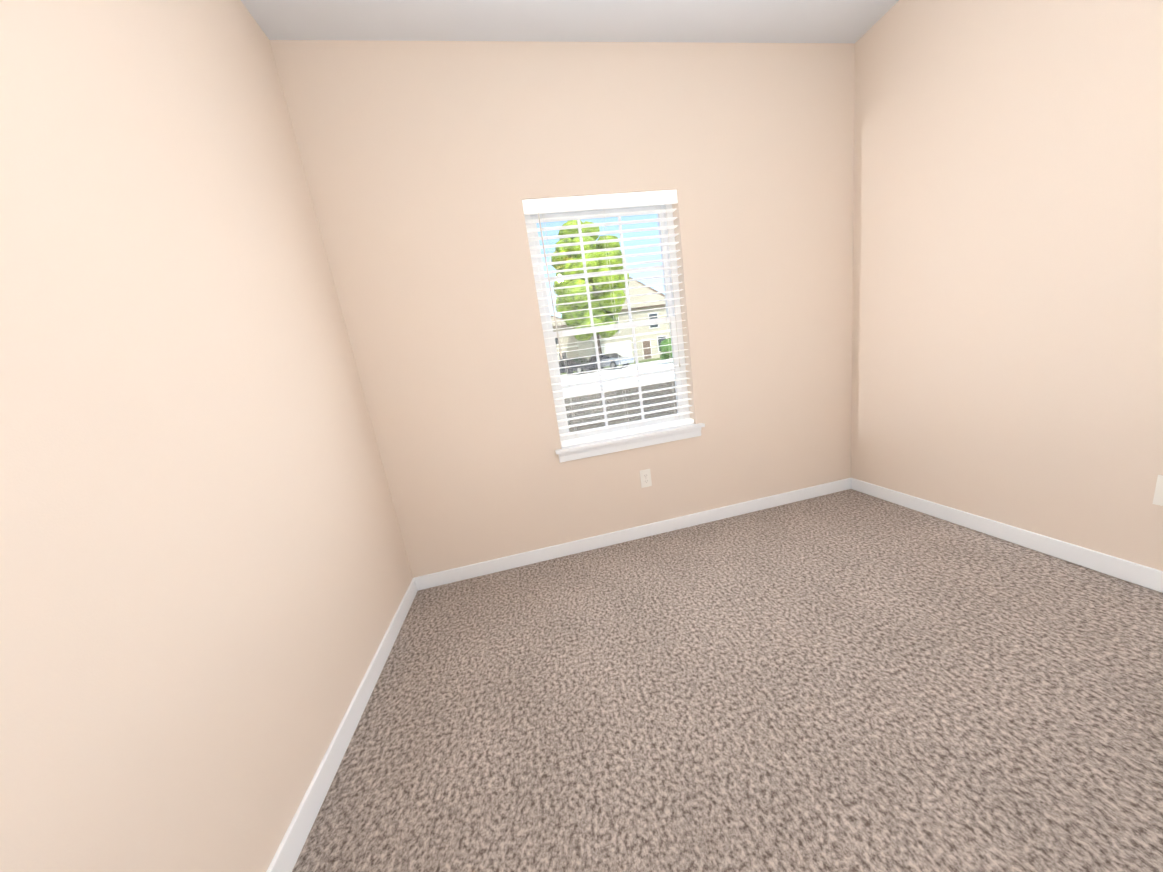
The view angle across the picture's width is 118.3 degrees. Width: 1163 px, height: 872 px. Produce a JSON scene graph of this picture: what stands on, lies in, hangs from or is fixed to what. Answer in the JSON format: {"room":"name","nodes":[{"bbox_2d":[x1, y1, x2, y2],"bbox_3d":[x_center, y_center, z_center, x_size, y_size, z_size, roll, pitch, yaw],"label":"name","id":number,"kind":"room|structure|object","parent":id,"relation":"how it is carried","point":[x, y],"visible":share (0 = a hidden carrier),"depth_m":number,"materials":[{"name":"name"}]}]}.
{"room":"empty bedroom","nodes":[
{"label":"empty bedroom","id":0,"kind":"room"},
{"bbox_2d":[0,0,412,871],"bbox_3d":[-0.927,-0.087,0.243,0.120,2.845,3.215,-10,11,-9],"label":"wall","id":1,"kind":"structure","parent":0,"point":[206,576],"depth_m":0.79,"materials":[{"name":"beige paint"}]},
{"bbox_2d":[266,578,418,871],"bbox_3d":[-0.680,1.144,0.503,0.013,0.085,3.215,-10,11,-9],"label":"baseboard","id":2,"kind":"structure","parent":1,"relation":"attached to","point":[288,852],"depth_m":1.12,"materials":[{"name":"white wood"}]},
{"bbox_2d":[270,40,854,577],"bbox_3d":[0.237,-0.635,2.114,3.170,2.845,0.150,-10,11,-9],"label":"wall","id":3,"kind":"structure","parent":0,"point":[428,166],"depth_m":1.94,"materials":[{"name":"beige paint"}]},
{"bbox_2d":[522,189,693,446],"bbox_3d":[0.199,-0.662,2.095,0.880,1.383,0.132,-10,11,-9],"label":"window","id":4,"kind":"structure","parent":3,"relation":"in","point":[585,207],"depth_m":2.07,"materials":[{"name":"white plastic"}]},
{"bbox_2d":[538,213,565,359],"bbox_3d":[-0.171,-0.814,1.920,0.013,0.765,0.018,-16,13,-33],"label":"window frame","id":5,"kind":"structure","parent":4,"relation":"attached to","point":[560,352],"depth_m":1.93,"materials":[{"name":"white plastic"}]},
{"bbox_2d":[544,217,577,439],"bbox_3d":[-0.115,-0.593,1.986,0.002,1.296,0.002,-10,11,-9],"label":"blind cord","id":6,"kind":"object","parent":4,"relation":"attached to","point":[544,217],"depth_m":2.07,"materials":[{"name":"white fabric"}]},
{"bbox_2d":[604,239,625,415],"bbox_3d":[0.200,-0.660,2.089,0.002,1.296,0.002,-10,11,-9],"label":"blind cord","id":7,"kind":"object","parent":4,"relation":"attached to","point":[604,239],"depth_m":2.10,"materials":[{"name":"white fabric"}]},
{"bbox_2d":[603,209,629,428],"bbox_3d":[0.210,-0.651,2.039,0.002,1.296,0.002,-10,11,-9],"label":"blind cord","id":8,"kind":"object","parent":4,"relation":"attached to","point":[603,209],"depth_m":2.03,"materials":[{"name":"white fabric"}]},
{"bbox_2d":[656,208,675,418],"bbox_3d":[0.525,-0.718,2.142,0.002,1.296,0.002,-10,11,-9],"label":"blind cord","id":9,"kind":"object","parent":4,"relation":"attached to","point":[656,208],"depth_m":2.14,"materials":[{"name":"white fabric"}]},
{"bbox_2d":[660,208,679,422],"bbox_3d":[0.534,-0.710,2.092,0.002,1.296,0.002,-10,11,-9],"label":"blind cord","id":10,"kind":"object","parent":4,"relation":"attached to","point":[660,208],"depth_m":2.08,"materials":[{"name":"white fabric"}]},
{"bbox_2d":[666,210,680,366],"bbox_3d":[0.543,-0.868,2.056,0.012,0.915,0.012,-13,12,-24],"label":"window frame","id":11,"kind":"structure","parent":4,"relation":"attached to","point":[666,210],"depth_m":2.06,"materials":[{"name":"white plastic"}]},
{"bbox_2d":[555,423,704,462],"bbox_3d":[0.310,0.036,2.183,0.960,0.082,0.112,-10,11,-9],"label":"window sill","id":12,"kind":"structure","parent":3,"relation":"attached to","point":[616,444],"depth_m":2.14,"materials":[{"name":"white wood"}]},
{"bbox_2d":[414,478,849,589],"bbox_3d":[0.508,0.608,2.295,3.020,0.085,0.017,-10,11,-9],"label":"baseboard","id":13,"kind":"structure","parent":3,"relation":"attached to","point":[586,544],"depth_m":2.25,"materials":[{"name":"white wood"}]},
{"bbox_2d":[640,469,651,487],"bbox_3d":[0.412,0.272,2.223,0.070,0.115,0.007,-10,11,-9],"label":"electrical outlet","id":14,"kind":"object","parent":3,"relation":"attached to","point":[645,477],"visible":1,"depth_m":2.22,"materials":[{"name":"white plastic"}]},
{"bbox_2d":[241,0,898,42],"bbox_3d":[1.211,-1.823,-0.236,4.730,0.100,4.670,-10,11,-9],"label":"ceiling","id":15,"kind":"structure","parent":0,"point":[778,21],"depth_m":1.64,"materials":[{"name":"white paint"}]},
{"bbox_2d":[292,489,1162,871],"bbox_3d":[0.831,0.963,0.767,3.095,0.100,3.215,-10,11,-9],"label":"floor","id":16,"kind":"structure","parent":0,"point":[850,681],"depth_m":1.11,"materials":[{"name":"carpet"}]},
{"bbox_2d":[851,0,1162,570],"bbox_3d":[2.259,-0.545,0.189,0.115,2.845,4.670,-10,11,-9],"label":"wall","id":17,"kind":"structure","parent":0,"point":[1007,337],"depth_m":1.55,"materials":[{"name":"beige paint"}]},
{"bbox_2d":[850,478,1162,592],"bbox_3d":[2.187,0.537,1.419,0.013,0.085,2.263,-10,11,-9],"label":"baseboard","id":18,"kind":"structure","parent":17,"relation":"attached to","point":[1148,577],"depth_m":1.65,"materials":[{"name":"white wood"}]},
{"bbox_2d":[1152,475,1162,505],"bbox_3d":[2.155,0.206,1.266,0.007,0.115,0.070,-10,11,-9],"label":"electrical outlet","id":19,"kind":"object","parent":17,"relation":"attached to","point":[1158,497],"visible":1,"depth_m":1.29,"materials":[{"name":"white plastic"}]},
{"label":"outside","id":20,"kind":"structure","parent":0,"visible":0},
{"bbox_2d":[561,357,670,396],"bbox_3d":[5.987,-18.540,82.816,200.000,4.951,159.850,-10,11,-9],"label":"ground","id":21,"kind":"structure","parent":20,"point":[648,360],"depth_m":36.29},
{"bbox_2d":[551,315,578,361],"bbox_3d":[-6.641,-13.711,52.158,11.900,8.350,9.930,-9,11,-5],"label":"house","id":22,"kind":"structure","parent":21,"relation":"on","point":[573,354],"depth_m":48.28,"materials":[{"name":"beige"}]},
{"bbox_2d":[551,220,628,367],"bbox_3d":[1.135,-13.224,33.182,7.609,13.629,7.704,-10,11,-9],"label":"tree","id":23,"kind":"object","parent":21,"relation":"on","point":[585,313],"depth_m":30.63,"materials":[{"name":"green plant"}]},
{"bbox_2d":[561,358,673,396],"bbox_3d":[7.590,-5.267,24.889,100.000,0.620,20.000,-10,11,-9],"label":"ground","id":24,"kind":"structure","parent":21,"relation":"on","point":[632,382],"depth_m":21.10,"materials":[{"name":"white concrete"}]},
{"bbox_2d":[559,357,600,374],"bbox_3d":[-0.671,-6.118,30.369,4.610,1.460,1.836,3,16,45],"label":"car","id":25,"kind":"object","parent":24,"relation":"on","point":[580,362],"depth_m":29.37,"materials":[{"name":"grey metal"}]},
{"bbox_2d":[585,352,633,370],"bbox_3d":[2.147,-6.626,30.831,4.810,1.460,1.886,3,16,45],"label":"car","id":26,"kind":"object","parent":24,"relation":"on","point":[609,357],"depth_m":29.66,"materials":[{"name":"grey metal"}]},
{"bbox_2d":[577,277,670,361],"bbox_3d":[5.028,-13.803,43.673,10.900,9.150,9.930,-10,11,-9],"label":"house","id":27,"kind":"structure","parent":21,"relation":"on","point":[621,347],"depth_m":39.52,"materials":[{"name":"beige"}]},
{"bbox_2d":[660,337,672,359],"bbox_3d":[7.028,-6.700,27.125,1.888,2.144,2.363,-10,11,-9],"label":"bush","id":28,"kind":"object","parent":21,"relation":"on","point":[668,347],"depth_m":26.66,"materials":[{"name":"green plant"}]},
{"bbox_2d":[564,381,676,431],"bbox_3d":[5.761,-1.303,9.023,70.000,0.347,11.340,-10,11,-9],"label":"road","id":29,"kind":"structure","parent":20,"point":[629,398],"depth_m":9.92,"materials":[{"name":"grey asphalt"}]}
]}

